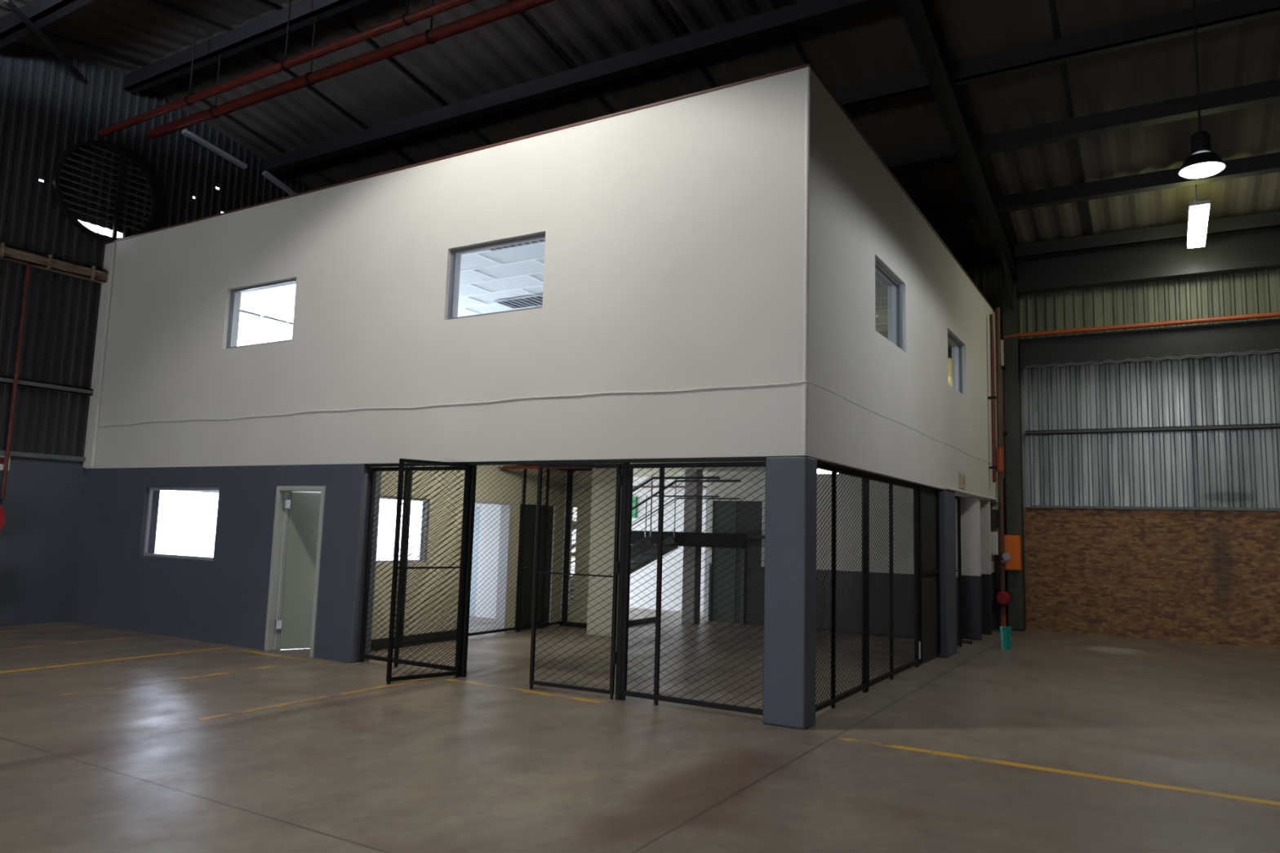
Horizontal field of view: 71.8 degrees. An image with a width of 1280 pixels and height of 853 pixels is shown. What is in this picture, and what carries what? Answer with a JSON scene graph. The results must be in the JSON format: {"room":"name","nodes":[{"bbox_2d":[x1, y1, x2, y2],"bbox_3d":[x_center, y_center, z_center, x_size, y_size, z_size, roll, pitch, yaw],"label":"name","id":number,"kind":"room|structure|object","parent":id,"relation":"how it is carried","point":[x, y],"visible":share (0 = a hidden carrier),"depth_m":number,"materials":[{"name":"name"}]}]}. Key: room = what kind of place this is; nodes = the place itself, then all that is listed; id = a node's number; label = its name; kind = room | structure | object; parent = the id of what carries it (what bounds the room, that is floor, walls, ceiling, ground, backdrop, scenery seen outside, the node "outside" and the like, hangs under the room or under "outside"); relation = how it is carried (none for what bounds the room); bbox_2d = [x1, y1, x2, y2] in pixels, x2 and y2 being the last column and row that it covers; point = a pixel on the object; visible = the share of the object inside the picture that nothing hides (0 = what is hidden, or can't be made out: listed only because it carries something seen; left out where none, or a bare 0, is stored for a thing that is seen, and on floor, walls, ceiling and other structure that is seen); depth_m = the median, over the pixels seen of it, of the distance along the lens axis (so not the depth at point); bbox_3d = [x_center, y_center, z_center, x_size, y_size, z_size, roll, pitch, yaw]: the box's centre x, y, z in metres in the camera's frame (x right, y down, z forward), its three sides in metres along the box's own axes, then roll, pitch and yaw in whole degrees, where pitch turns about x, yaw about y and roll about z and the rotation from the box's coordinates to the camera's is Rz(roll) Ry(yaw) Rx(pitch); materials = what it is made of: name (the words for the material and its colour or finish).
{"room":"warehouse interior","nodes":[
{"label":"warehouse interior","id":0,"kind":"room"},
{"bbox_2d":[0,40,320,626],"bbox_3d":[-11.634,-2.107,9.868,0.420,9.208,33.150,-2,-8,31],"label":"wall","id":1,"kind":"structure","parent":0,"point":[46,109],"depth_m":13.97,"materials":[{"name":"grey metal"}]},
{"bbox_2d":[0,264,31,497],"bbox_3d":[-9.408,-0.710,13.329,0.050,3.560,0.052,-2,-8,31],"label":"vertical conduit","id":2,"kind":"object","parent":1,"relation":"attached to","point":[28,267],"visible":1,"depth_m":13.31,"materials":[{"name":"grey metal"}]},
{"bbox_2d":[52,140,157,241],"bbox_3d":[-8.810,-3.886,14.626,0.120,1.640,1.640,-2,-8,31],"label":"air vent","id":3,"kind":"object","parent":1,"relation":"in","point":[123,154],"visible":0.98,"depth_m":14.62,"materials":[{"name":"black metal"}]},
{"bbox_2d":[70,67,817,662],"bbox_3d":[-3.629,-0.170,11.326,12.160,6.160,0.350,-2,-8,31],"label":"wall","id":4,"kind":"structure","parent":0,"point":[673,230],"depth_m":10.67,"materials":[{"name":"white paint"}]},
{"bbox_2d":[142,487,218,560],"bbox_3d":[-6.650,1.402,12.874,1.800,1.020,0.040,-2,-8,31],"label":"window","id":5,"kind":"structure","parent":4,"relation":"in","point":[151,489],"depth_m":13.14,"materials":[{"name":"silver metal"}]},
{"bbox_2d":[226,278,296,348],"bbox_3d":[-5.311,-1.572,12.468,1.520,0.890,0.040,-2,-8,31],"label":"window","id":6,"kind":"structure","parent":4,"relation":"in","point":[294,280],"depth_m":12.76,"materials":[{"name":"grey metal"}]},
{"bbox_2d":[264,485,325,657],"bbox_3d":[-4.231,1.888,11.761,0.940,2.140,0.884,-2,-8,31],"label":"door","id":7,"kind":"structure","parent":4,"relation":"in","point":[297,535],"depth_m":11.73,"materials":[{"name":"grey"}]},
{"bbox_2d":[447,233,545,319],"bbox_3d":[-1.658,-1.722,10.300,1.460,0.880,0.040,-2,-8,31],"label":"window","id":8,"kind":"structure","parent":4,"relation":"in","point":[454,252],"depth_m":10.51,"materials":[{"name":"grey metal"}]},
{"bbox_2d":[97,380,988,462],"bbox_3d":[-1.013,0.394,15.688,12.168,0.052,10.516,-2,-8,31],"label":"trim","id":9,"kind":"structure","parent":4,"relation":"attached to","point":[806,381],"depth_m":10.00,"materials":[{"name":"white paint"}]},
{"bbox_2d":[107,63,994,311],"bbox_3d":[-0.755,-2.621,16.319,12.172,0.025,11.162,-2,-8,31],"label":"trim","id":10,"kind":"structure","parent":4,"relation":"attached to","point":[806,64],"depth_m":10.45,"materials":[{"name":"brown"}]},
{"bbox_2d":[369,457,766,466],"bbox_3d":[-1.060,0.396,9.695,5.280,0.030,0.120,-2,-8,31],"label":"trim","id":11,"kind":"structure","parent":4,"relation":"attached to","point":[726,459],"depth_m":9.26,"materials":[{"name":"black metal"}]},
{"bbox_2d":[802,66,810,456],"bbox_3d":[1.562,-1.590,8.282,0.052,3.740,0.052,-2,-8,31],"label":"trim","id":12,"kind":"structure","parent":4,"relation":"attached to","point":[807,122],"depth_m":8.26,"materials":[{"name":"white paint"}]},
{"bbox_2d":[370,464,566,650],"bbox_3d":[-2.682,1.778,13.550,0.165,2.860,4.990,-2,-8,31],"label":"wall","id":13,"kind":"structure","parent":0,"point":[510,602],"depth_m":13.18,"materials":[{"name":"white paint"}]},
{"bbox_2d":[376,496,427,564],"bbox_3d":[-3.404,1.448,12.361,0.040,0.920,1.110,-2,-8,31],"label":"window","id":14,"kind":"structure","parent":13,"relation":"in","point":[381,497],"depth_m":12.77,"materials":[{"name":"silver metal"}]},
{"bbox_2d":[475,500,511,632],"bbox_3d":[-2.475,2.215,13.884,0.190,2.080,1.070,-2,-8,31],"label":"door","id":15,"kind":"structure","parent":13,"relation":"in","point":[500,583],"depth_m":14.29,"materials":[{"name":"silver metal"}]},
{"bbox_2d":[515,503,553,631],"bbox_3d":[-1.826,2.364,14.964,0.175,2.070,0.972,-1,-7,25],"label":"door","id":16,"kind":"structure","parent":13,"relation":"in","point":[526,566],"depth_m":14.88,"materials":[{"name":"grey"}]},
{"bbox_2d":[475,471,592,623],"bbox_3d":[-3.401,2.150,16.946,6.660,2.860,0.150,-2,-8,31],"label":"wall","id":17,"kind":"structure","parent":0,"point":[481,602],"depth_m":15.70,"materials":[{"name":"beige paint"}]},
{"bbox_2d":[469,506,480,616],"bbox_3d":[-3.392,2.550,16.875,0.900,2.050,0.050,-2,-8,31],"label":"door","id":18,"kind":"structure","parent":17,"relation":"in","point":[473,611],"depth_m":16.68,"materials":[{"name":"grey"}]},
{"bbox_2d":[240,242,951,349],"bbox_3d":[-0.813,-2.057,16.421,11.930,0.035,10.920,-2,-8,31],"label":"ceiling","id":19,"kind":"structure","parent":0,"point":[486,276],"depth_m":14.67,"materials":[{"name":"white tile"}]},
{"bbox_2d":[487,239,545,251],"bbox_3d":[-1.736,-2.559,12.066,1.200,0.038,0.560,-2,-8,31],"label":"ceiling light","id":20,"kind":"object","parent":19,"relation":"in","point":[543,240],"visible":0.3,"depth_m":12.32,"materials":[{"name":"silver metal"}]},
{"bbox_2d":[493,293,542,309],"bbox_3d":[-1.897,-2.178,15.397,1.200,0.038,0.560,-2,-8,31],"label":"ceiling vent","id":21,"kind":"object","parent":19,"relation":"in","point":[536,300],"visible":0.71,"depth_m":15.46,"materials":[{"name":"silver metal"}]},
{"bbox_2d":[570,476,706,613],"bbox_3d":[-1.133,2.594,20.198,7.210,2.860,0.150,-2,-8,31],"label":"wall","id":22,"kind":"structure","parent":0,"point":[673,554],"depth_m":19.15,"materials":[{"name":"white paint"}]},
{"bbox_2d":[0,607,1279,852],"bbox_3d":[-1.433,2.192,3.302,24.360,0.250,33.350,-2,-8,31],"label":"floor","id":23,"kind":"structure","parent":0,"point":[433,765],"depth_m":6.80,"materials":[{"name":"concrete"}]},
{"bbox_2d":[0,635,152,649],"bbox_3d":[-8.964,2.533,9.234,0.100,0.002,7.850,-2,-8,31],"label":"floor line","id":24,"kind":"structure","parent":23,"relation":"on","point":[140,636],"depth_m":11.69,"materials":[{"name":"yellow paint"}]},
{"bbox_2d":[0,647,230,673],"bbox_3d":[-7.447,2.473,8.333,0.110,0.002,7.850,-2,-8,31],"label":"floor line","id":25,"kind":"object","parent":23,"relation":"on","point":[113,660],"depth_m":10.35,"materials":[{"name":"yellow paint"}]},
{"bbox_2d":[42,661,307,697],"bbox_3d":[-4.772,2.681,9.455,0.090,0.002,2.940,-2,-8,31],"label":"floor line","id":26,"kind":"object","parent":23,"relation":"on","point":[254,668],"depth_m":9.19,"materials":[{"name":"yellow paint"}]},
{"bbox_2d":[225,648,326,663],"bbox_3d":[-4.612,2.880,11.133,1.860,0.002,0.090,-2,-8,31],"label":"floor line","id":27,"kind":"structure","parent":23,"relation":"on","point":[234,649],"depth_m":11.09,"materials":[{"name":"yellow paint"}]},
{"bbox_2d":[197,678,429,720],"bbox_3d":[-3.039,2.636,8.634,0.090,0.002,2.700,-2,-8,31],"label":"floor line","id":28,"kind":"object","parent":23,"relation":"on","point":[421,679],"depth_m":8.39,"materials":[{"name":"yellow paint"}]},
{"bbox_2d":[359,466,465,671],"bbox_3d":[-2.687,1.670,10.535,1.620,2.380,0.045,-2,-8,31],"label":"mesh screen","id":29,"kind":"object","parent":23,"relation":"on","point":[362,655],"visible":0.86,"depth_m":10.65,"materials":[{"name":"black metal"}]},
{"bbox_2d":[458,465,476,677],"bbox_3d":[-1.965,1.621,10.109,0.060,2.420,0.060,-2,-8,31],"label":"gate post","id":30,"kind":"object","parent":23,"relation":"on","point":[472,489],"visible":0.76,"depth_m":10.08,"materials":[{"name":"black metal"}]},
{"bbox_2d":[386,458,471,684],"bbox_3d":[-2.317,1.583,9.786,0.882,2.400,0.040,7,-9,-41],"label":"gate","id":31,"kind":"object","parent":30,"relation":"attached to","point":[389,678],"visible":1,"depth_m":9.76,"materials":[{"name":"black metal"}]},
{"bbox_2d":[370,464,569,648],"bbox_3d":[-2.535,1.833,13.466,0.040,2.740,4.870,-2,-8,31],"label":"mesh screen","id":32,"kind":"object","parent":23,"relation":"on","point":[518,628],"visible":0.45,"depth_m":13.94,"materials":[{"name":"black metal"}]},
{"bbox_2d":[445,678,604,703],"bbox_3d":[-1.250,2.759,9.247,2.050,0.002,0.100,-2,-8,31],"label":"floor line","id":33,"kind":"object","parent":23,"relation":"on","point":[450,679],"depth_m":9.20,"materials":[{"name":"yellow paint"}]},
{"bbox_2d":[564,468,592,626],"bbox_3d":[-0.869,2.089,15.256,0.940,2.740,0.040,-2,-8,31],"label":"mesh screen","id":34,"kind":"object","parent":23,"relation":"on","point":[571,470],"visible":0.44,"depth_m":15.42,"materials":[{"name":"black metal"}]},
{"bbox_2d":[586,467,622,637],"bbox_3d":[-0.511,1.939,14.399,0.520,2.860,0.350,-2,-8,31],"label":"pillar","id":35,"kind":"structure","parent":23,"relation":"on","point":[602,483],"depth_m":14.24,"materials":[{"name":"beige paint"}]},
{"bbox_2d":[614,462,630,700],"bbox_3d":[-0.177,1.550,9.047,0.060,2.420,0.060,-2,-8,31],"label":"gate post","id":36,"kind":"object","parent":23,"relation":"on","point":[624,465],"visible":0.76,"depth_m":9.02,"materials":[{"name":"black metal"}]},
{"bbox_2d":[528,463,622,699],"bbox_3d":[-0.674,1.581,9.265,1.025,2.380,0.036,-2,-7,27],"label":"gate","id":37,"kind":"object","parent":36,"relation":"attached to","point":[619,476],"visible":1,"depth_m":9.26,"materials":[{"name":"black metal"}]},
{"bbox_2d":[569,474,764,625],"bbox_3d":[0.000,2.379,16.736,4.296,2.806,1.845,-2,-8,31],"label":"staircase","id":38,"kind":"structure","parent":23,"relation":"on","point":[700,537],"depth_m":16.24,"materials":[{"name":"grey metal"}]},
{"bbox_2d":[681,469,702,624],"bbox_3d":[0.984,2.238,16.602,0.260,2.860,0.260,-2,-8,31],"label":"pillar","id":39,"kind":"structure","parent":23,"relation":"on","point":[690,487],"depth_m":16.49,"materials":[{"name":"grey paint"}]},
{"bbox_2d":[620,462,765,715],"bbox_3d":[0.527,1.542,8.627,1.580,2.380,0.045,-2,-8,31],"label":"mesh screen","id":40,"kind":"object","parent":23,"relation":"on","point":[655,696],"visible":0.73,"depth_m":8.73,"materials":[{"name":"black metal"}]},
{"bbox_2d":[762,456,817,729],"bbox_3d":[1.382,1.490,8.125,0.405,2.418,0.295,-2,-8,31],"label":"pillar","id":41,"kind":"structure","parent":23,"relation":"on","point":[789,646],"depth_m":8.00,"materials":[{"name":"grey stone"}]},
{"bbox_2d":[815,462,866,712],"bbox_3d":[2.018,1.623,9.037,0.045,2.400,1.920,-2,-8,31],"label":"mesh screen","id":42,"kind":"object","parent":23,"relation":"on","point":[833,699],"visible":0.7,"depth_m":9.10,"materials":[{"name":"black metal"}]},
{"bbox_2d":[837,737,932,753],"bbox_3d":[2.015,2.628,7.298,0.760,0.002,0.090,-2,-8,31],"label":"floor marking","id":43,"kind":"object","parent":23,"relation":"on","point":[840,738],"depth_m":7.29,"materials":[{"name":"yellow paint"}]},
{"bbox_2d":[866,474,919,692],"bbox_3d":[3.121,1.869,10.878,0.045,2.400,2.320,-2,-8,31],"label":"mesh screen","id":44,"kind":"object","parent":23,"relation":"on","point":[893,671],"visible":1,"depth_m":10.81,"materials":[{"name":"black metal"}]},
{"bbox_2d":[913,486,940,664],"bbox_3d":[4.006,2.043,12.337,0.100,2.380,1.270,-2,-8,31],"label":"gate","id":45,"kind":"object","parent":23,"relation":"on","point":[928,500],"visible":0.94,"depth_m":12.37,"materials":[{"name":"black metal"}]},
{"bbox_2d":[936,489,956,657],"bbox_3d":[4.501,2.166,13.173,0.270,2.418,0.670,-2,-8,31],"label":"pillar","id":46,"kind":"structure","parent":23,"relation":"on","point":[947,498],"depth_m":12.94,"materials":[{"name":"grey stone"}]},
{"bbox_2d":[955,495,962,647],"bbox_3d":[4.917,2.274,13.837,0.045,2.380,0.890,-2,-8,31],"label":"gate","id":47,"kind":"object","parent":46,"relation":"attached to","point":[958,571],"visible":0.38,"depth_m":14.12,"materials":[{"name":"black metal"}]},
{"bbox_2d":[994,306,1010,626],"bbox_3d":[6.876,0.757,16.847,0.260,6.200,0.236,-2,-8,31],"label":"pipe","id":48,"kind":"object","parent":23,"relation":"on","point":[1002,597],"visible":0.94,"depth_m":16.85,"materials":[{"name":"metal"}]},
{"bbox_2d":[991,532,999,555],"bbox_3d":[6.729,2.226,16.835,0.180,0.430,0.180,-2,-8,31],"label":"electrical box","id":49,"kind":"object","parent":48,"relation":"attached to","point":[994,535],"visible":0.56,"depth_m":16.75,"materials":[{"name":"white metal"}]},
{"bbox_2d":[999,626,1012,649],"bbox_3d":[5.767,3.333,13.943,0.188,0.350,0.188,-2,-8,31],"label":"bin","id":50,"kind":"object","parent":23,"relation":"on","point":[1005,631],"visible":1,"depth_m":13.88,"materials":[{"name":"teal plastic"}]},
{"bbox_2d":[1001,284,1026,631],"bbox_3d":[7.331,0.550,17.343,0.270,6.750,0.340,-2,-8,31],"label":"steel column","id":51,"kind":"structure","parent":23,"relation":"on","point":[1011,319],"depth_m":17.23,"materials":[{"name":"grey metal"}]},
{"bbox_2d":[1000,339,1007,478],"bbox_3d":[7.085,-0.349,17.332,0.180,2.720,0.175,-2,-8,31],"label":"downpipe","id":52,"kind":"object","parent":51,"relation":"attached to","point":[1002,366],"visible":0.42,"depth_m":17.33,"materials":[{"name":"red metal"}]},
{"bbox_2d":[1004,534,1022,570],"bbox_3d":[7.051,2.410,16.903,0.410,0.660,0.275,-2,-8,31],"label":"electrical box","id":53,"kind":"object","parent":51,"relation":"attached to","point":[1012,544],"visible":0.62,"depth_m":16.76,"materials":[{"name":"orange paint"}]},
{"bbox_2d":[1003,311,1279,337],"bbox_3d":[12.242,-1.978,14.587,11.684,0.110,0.090,-2,-8,31],"label":"pipe","id":54,"kind":"object","parent":51,"relation":"attached to","point":[1274,314],"visible":1,"depth_m":16.25,"materials":[{"name":"metal"}]},
{"bbox_2d":[1016,227,1279,294],"bbox_3d":[12.498,-3.202,14.732,11.510,0.700,0.270,-2,-8,31],"label":"beam","id":55,"kind":"structure","parent":51,"relation":"attached to","point":[1254,251],"depth_m":16.39,"materials":[{"name":"black metal"}]},
{"bbox_2d":[1018,318,1279,368],"bbox_3d":[12.485,-1.636,14.607,11.510,0.560,0.240,-2,-8,31],"label":"beam","id":56,"kind":"structure","parent":51,"relation":"attached to","point":[1263,335],"depth_m":16.36,"materials":[{"name":"black metal"}]},
{"bbox_2d":[1025,349,1279,368],"bbox_3d":[10.711,-1.286,15.447,7.364,0.086,0.040,-2,-8,31],"label":"cable","id":57,"kind":"object","parent":56,"relation":"attached to","point":[1230,353],"visible":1,"depth_m":16.18,"materials":[{"name":"grey plastic"}]},
{"bbox_2d":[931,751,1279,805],"bbox_3d":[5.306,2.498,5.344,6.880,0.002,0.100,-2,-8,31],"label":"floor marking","id":58,"kind":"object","parent":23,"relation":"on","point":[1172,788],"depth_m":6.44,"materials":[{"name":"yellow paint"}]},
{"bbox_2d":[0,0,1279,269],"bbox_3d":[-1.122,-5.247,4.167,24.400,3.741,33.450,-2,-8,31],"label":"ceiling","id":59,"kind":"structure","parent":0,"point":[875,44],"depth_m":13.50,"materials":[{"name":"black metal"}]},
{"bbox_2d":[0,17,336,184],"bbox_3d":[-9.218,-5.499,12.891,0.060,1.525,14.005,-2,-8,31],"label":"rod","id":60,"kind":"object","parent":59,"relation":"attached to","point":[45,33],"visible":0.74,"depth_m":15.14,"materials":[{"name":"black paint"}]},
{"bbox_2d":[181,128,247,168],"bbox_3d":[-7.796,-5.086,16.238,0.100,0.257,1.260,-2,-8,31],"label":"batten","id":61,"kind":"object","parent":59,"relation":"attached to","point":[187,133],"visible":1,"depth_m":16.18,"materials":[{"name":"grey metal"}]},
{"bbox_2d":[146,0,415,164],"bbox_3d":[-7.327,-5.574,11.769,0.060,1.525,14.005,-2,-8,31],"label":"rod","id":62,"kind":"object","parent":59,"relation":"attached to","point":[156,2],"visible":0.74,"depth_m":14.21,"materials":[{"name":"black paint"}]},
{"bbox_2d":[97,0,474,136],"bbox_3d":[-1.073,-5.673,9.961,18.000,1.257,0.134,-2,-8,31],"label":"sprinkler","id":63,"kind":"object","parent":59,"relation":"hanging from","point":[406,20],"visible":1,"depth_m":12.08,"materials":[{"name":"red paint"}]},
{"bbox_2d":[334,13,492,144],"bbox_3d":[-3.357,-5.441,14.724,0.060,0.840,4.885,-2,-8,31],"label":"rod","id":64,"kind":"object","parent":59,"relation":"attached to","point":[339,15],"visible":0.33,"depth_m":14.19,"materials":[{"name":"black paint"}]},
{"bbox_2d":[506,0,615,113],"bbox_3d":[0.364,-4.709,15.847,0.060,1.825,10.805,-2,-8,31],"label":"rod","id":65,"kind":"object","parent":59,"relation":"attached to","point":[522,14],"visible":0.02,"depth_m":13.18,"materials":[{"name":"black paint"}]},
{"bbox_2d":[648,0,716,88],"bbox_3d":[1.954,-4.772,14.903,0.060,1.825,10.805,-2,-8,31],"label":"rod","id":66,"kind":"object","parent":59,"relation":"attached to","point":[659,10],"visible":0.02,"depth_m":12.49,"materials":[{"name":"black paint"}]},
{"bbox_2d":[769,0,810,64],"bbox_3d":[3.235,-4.823,14.143,0.060,1.825,10.805,-2,-8,31],"label":"rod","id":67,"kind":"object","parent":59,"relation":"attached to","point":[774,3],"visible":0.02,"depth_m":12.41,"materials":[{"name":"black paint"}]},
{"bbox_2d":[896,0,1018,311],"bbox_3d":[1.596,-4.995,7.944,0.260,2.867,22.789,-2,-8,31],"label":"rafter","id":68,"kind":"object","parent":59,"relation":"attached to","point":[920,18],"visible":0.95,"depth_m":13.16,"materials":[{"name":"black metal"}]},
{"bbox_2d":[0,0,93,48],"bbox_3d":[-4.504,-5.909,10.015,12.265,0.240,0.205,-2,-8,31],"label":"purlin","id":69,"kind":"object","parent":68,"relation":"attached to","point":[41,13],"visible":1,"depth_m":12.25,"materials":[{"name":"black paint"}]},
{"bbox_2d":[3,0,83,79],"bbox_3d":[-8.623,-5.588,12.870,0.060,0.424,2.837,4,-7,-15],"label":"brace","id":70,"kind":"object","parent":69,"relation":"attached to","point":[9,3],"visible":1,"depth_m":12.64,"materials":[{"name":"black paint"}]},
{"bbox_2d":[123,0,369,93],"bbox_3d":[-3.396,-6.019,11.888,12.265,0.240,0.205,-2,-8,31],"label":"purlin","id":71,"kind":"object","parent":68,"relation":"attached to","point":[273,25],"visible":1,"depth_m":13.44,"materials":[{"name":"black paint"}]},
{"bbox_2d":[146,0,555,139],"bbox_3d":[-0.562,-5.498,10.124,17.300,1.017,0.174,-2,-8,31],"label":"sprinkler","id":72,"kind":"object","parent":71,"relation":"hanging from","point":[430,36],"visible":1,"depth_m":11.99,"materials":[{"name":"red paint"}]},
{"bbox_2d":[261,0,897,174],"bbox_3d":[-2.031,-5.266,14.138,12.265,0.240,0.205,-2,-8,31],"label":"purlin","id":73,"kind":"object","parent":68,"relation":"attached to","point":[806,13],"visible":0.93,"depth_m":13.29,"materials":[{"name":"black paint"}]},
{"bbox_2d":[262,170,297,195],"bbox_3d":[-7.086,-4.767,17.413,0.100,0.279,0.769,-2,-8,31],"label":"batten","id":74,"kind":"object","parent":73,"relation":"attached to","point":[265,173],"visible":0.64,"depth_m":17.34,"materials":[{"name":"grey metal"}]},
{"bbox_2d":[831,70,931,110],"bbox_3d":[-1.070,-4.736,15.721,12.265,0.240,0.205,-2,-8,31],"label":"purlin","id":75,"kind":"object","parent":68,"relation":"attached to","point":[915,83],"visible":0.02,"depth_m":12.89,"materials":[{"name":"black paint"}]},
{"bbox_2d":[879,141,958,171],"bbox_3d":[-0.135,-4.220,17.262,12.265,0.240,0.205,-2,-8,31],"label":"purlin","id":76,"kind":"object","parent":68,"relation":"attached to","point":[943,152],"visible":0.02,"depth_m":14.38,"materials":[{"name":"black paint"}]},
{"bbox_2d":[952,0,1279,85],"bbox_3d":[9.359,-5.150,9.530,11.465,0.240,0.205,-2,-8,31],"label":"purlin","id":77,"kind":"object","parent":68,"relation":"attached to","point":[1220,14],"visible":1,"depth_m":11.37,"materials":[{"name":"black paint"}]},
{"bbox_2d":[977,78,1279,155],"bbox_3d":[10.294,-4.634,11.072,11.465,0.240,0.205,-2,-8,31],"label":"purlin","id":78,"kind":"object","parent":68,"relation":"attached to","point":[1266,92],"visible":1,"depth_m":12.84,"materials":[{"name":"black paint"}]},
{"bbox_2d":[998,151,1279,213],"bbox_3d":[11.255,-4.104,12.655,11.465,0.240,0.205,-2,-8,31],"label":"purlin","id":79,"kind":"object","parent":68,"relation":"attached to","point":[1268,163],"visible":1,"depth_m":14.49,"materials":[{"name":"black paint"}]},
{"bbox_2d":[1014,210,1279,259],"bbox_3d":[12.216,-3.574,14.238,11.465,0.240,0.205,-2,-8,31],"label":"purlin","id":80,"kind":"object","parent":68,"relation":"attached to","point":[1266,220],"visible":1,"depth_m":16.00,"materials":[{"name":"black paint"}]},
{"bbox_2d":[1048,0,1093,235],"bbox_3d":[6.002,-4.933,12.500,0.060,1.825,10.805,-2,-8,31],"label":"rod","id":81,"kind":"object","parent":59,"relation":"attached to","point":[1051,4],"visible":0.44,"depth_m":12.97,"materials":[{"name":"black paint"}]},
{"bbox_2d":[1186,184,1209,248],"bbox_3d":[9.132,-3.642,14.501,0.270,0.846,2.100,-2,-8,31],"label":"strip light","id":82,"kind":"object","parent":59,"relation":"hanging from","point":[1198,211],"visible":0.91,"depth_m":14.24,"materials":[{"name":"white plastic"}]},
{"bbox_2d":[1187,204,1209,248],"bbox_3d":[9.120,-3.252,14.456,0.250,0.060,2.060,-2,-8,31],"label":"diffuser","id":83,"kind":"object","parent":82,"relation":"attached to","point":[1198,214],"depth_m":14.26,"materials":[{"name":"white plastic"}]},
{"bbox_2d":[1177,0,1226,178],"bbox_3d":[5.991,-4.175,9.531,0.440,3.028,0.440,-2,-8,31],"label":"lamp","id":84,"kind":"object","parent":59,"relation":"hanging from","point":[1202,162],"visible":1,"depth_m":9.32,"materials":[{"name":"black metal"}]},
{"bbox_2d":[630,461,765,476],"bbox_3d":[-0.890,0.591,16.114,11.930,0.190,10.920,-2,-8,31],"label":"ceiling","id":85,"kind":"structure","parent":0,"point":[654,470],"depth_m":16.85,"materials":[{"name":"beige paint"}]},
{"bbox_2d":[502,463,622,469],"bbox_3d":[0.175,0.561,12.676,5.450,0.057,0.060,-2,-8,31],"label":"pipe","id":86,"kind":"object","parent":85,"relation":"attached to","point":[511,467],"visible":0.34,"depth_m":13.79,"materials":[{"name":"black metal"}]},
{"bbox_2d":[703,471,711,621],"bbox_3d":[1.685,2.395,17.774,0.120,2.860,1.450,-2,-8,31],"label":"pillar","id":87,"kind":"structure","parent":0,"point":[706,577],"depth_m":17.14,"materials":[{"name":"white paint"}]},
{"bbox_2d":[708,471,958,639],"bbox_3d":[3.359,2.236,15.983,4.595,2.860,0.150,-2,-8,31],"label":"wall","id":88,"kind":"structure","parent":0,"point":[750,476],"depth_m":15.66,"materials":[{"name":"white paint"}]},
{"bbox_2d":[711,500,762,625],"bbox_3d":[1.831,2.566,16.783,1.030,2.300,0.112,-2,-8,31],"label":"door","id":89,"kind":"structure","parent":88,"relation":"in","point":[716,505],"depth_m":16.79,"materials":[{"name":"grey metal"}]},
{"bbox_2d":[560,622,972,644],"bbox_3d":[2.069,3.554,15.563,6.907,0.070,1.624,1,-7,5],"label":"baseboard","id":90,"kind":"structure","parent":88,"relation":"attached to","point":[965,642],"depth_m":15.26,"materials":[{"name":"black metal"}]},
{"bbox_2d":[814,77,998,502],"bbox_3d":[4.374,-0.942,13.166,0.230,3.740,10.920,-2,-8,31],"label":"wall","id":91,"kind":"structure","parent":0,"point":[864,216],"depth_m":10.76,"materials":[{"name":"white paint"}]},
{"bbox_2d":[817,460,939,490],"bbox_3d":[2.962,0.624,10.693,0.100,0.020,5.480,-2,-8,31],"label":"trim","id":92,"kind":"structure","parent":91,"relation":"attached to","point":[818,461],"depth_m":10.08,"materials":[{"name":"black metal"}]},
{"bbox_2d":[875,261,900,348],"bbox_3d":[2.982,-1.467,10.808,0.040,0.900,1.380,-2,-8,31],"label":"window","id":93,"kind":"structure","parent":91,"relation":"in","point":[877,265],"depth_m":11.35,"materials":[{"name":"grey metal"}]},
{"bbox_2d":[947,333,962,394],"bbox_3d":[4.993,-0.999,14.164,0.040,0.880,1.440,-2,-8,31],"label":"window","id":94,"kind":"structure","parent":91,"relation":"in","point":[949,336],"depth_m":14.73,"materials":[{"name":"grey metal"}]},
{"bbox_2d":[987,314,997,482],"bbox_3d":[6.534,-0.538,16.406,0.130,3.150,0.080,-2,-8,31],"label":"pipe","id":95,"kind":"object","parent":91,"relation":"attached to","point":[993,397],"visible":1,"depth_m":16.37,"materials":[{"name":"red metal"}]},
{"bbox_2d":[960,497,982,640],"bbox_3d":[5.591,2.453,15.374,0.618,2.417,0.120,-2,-8,31],"label":"wall","id":96,"kind":"structure","parent":0,"point":[971,615],"depth_m":15.24,"materials":[{"name":"white paint"}]},
{"bbox_2d":[979,500,992,635],"bbox_3d":[6.117,2.571,16.252,0.618,2.417,0.120,-2,-8,31],"label":"wall","id":97,"kind":"structure","parent":0,"point":[985,534],"depth_m":16.08,"materials":[{"name":"white paint"}]},
{"bbox_2d":[990,502,999,630],"bbox_3d":[6.628,2.684,17.105,0.618,2.417,0.120,-2,-8,31],"label":"wall","id":98,"kind":"structure","parent":0,"point":[995,606],"depth_m":16.89,"materials":[{"name":"white paint"}]},
{"bbox_2d":[947,262,1279,648],"bbox_3d":[7.107,0.297,17.816,24.360,7.350,0.320,-2,-8,31],"label":"wall","id":99,"kind":"structure","parent":0,"point":[1151,489],"depth_m":16.31,"materials":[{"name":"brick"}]},
{"label":"outside","id":100,"kind":"structure","parent":0,"visible":0},
{"bbox_2d":[154,538,419,560],"bbox_3d":[-29.654,4.060,26.202,47.640,0.280,80.000,-2,-8,31],"label":"ground","id":101,"kind":"structure","parent":100,"point":[197,548],"depth_m":48.83,"materials":[{"name":"grey"}]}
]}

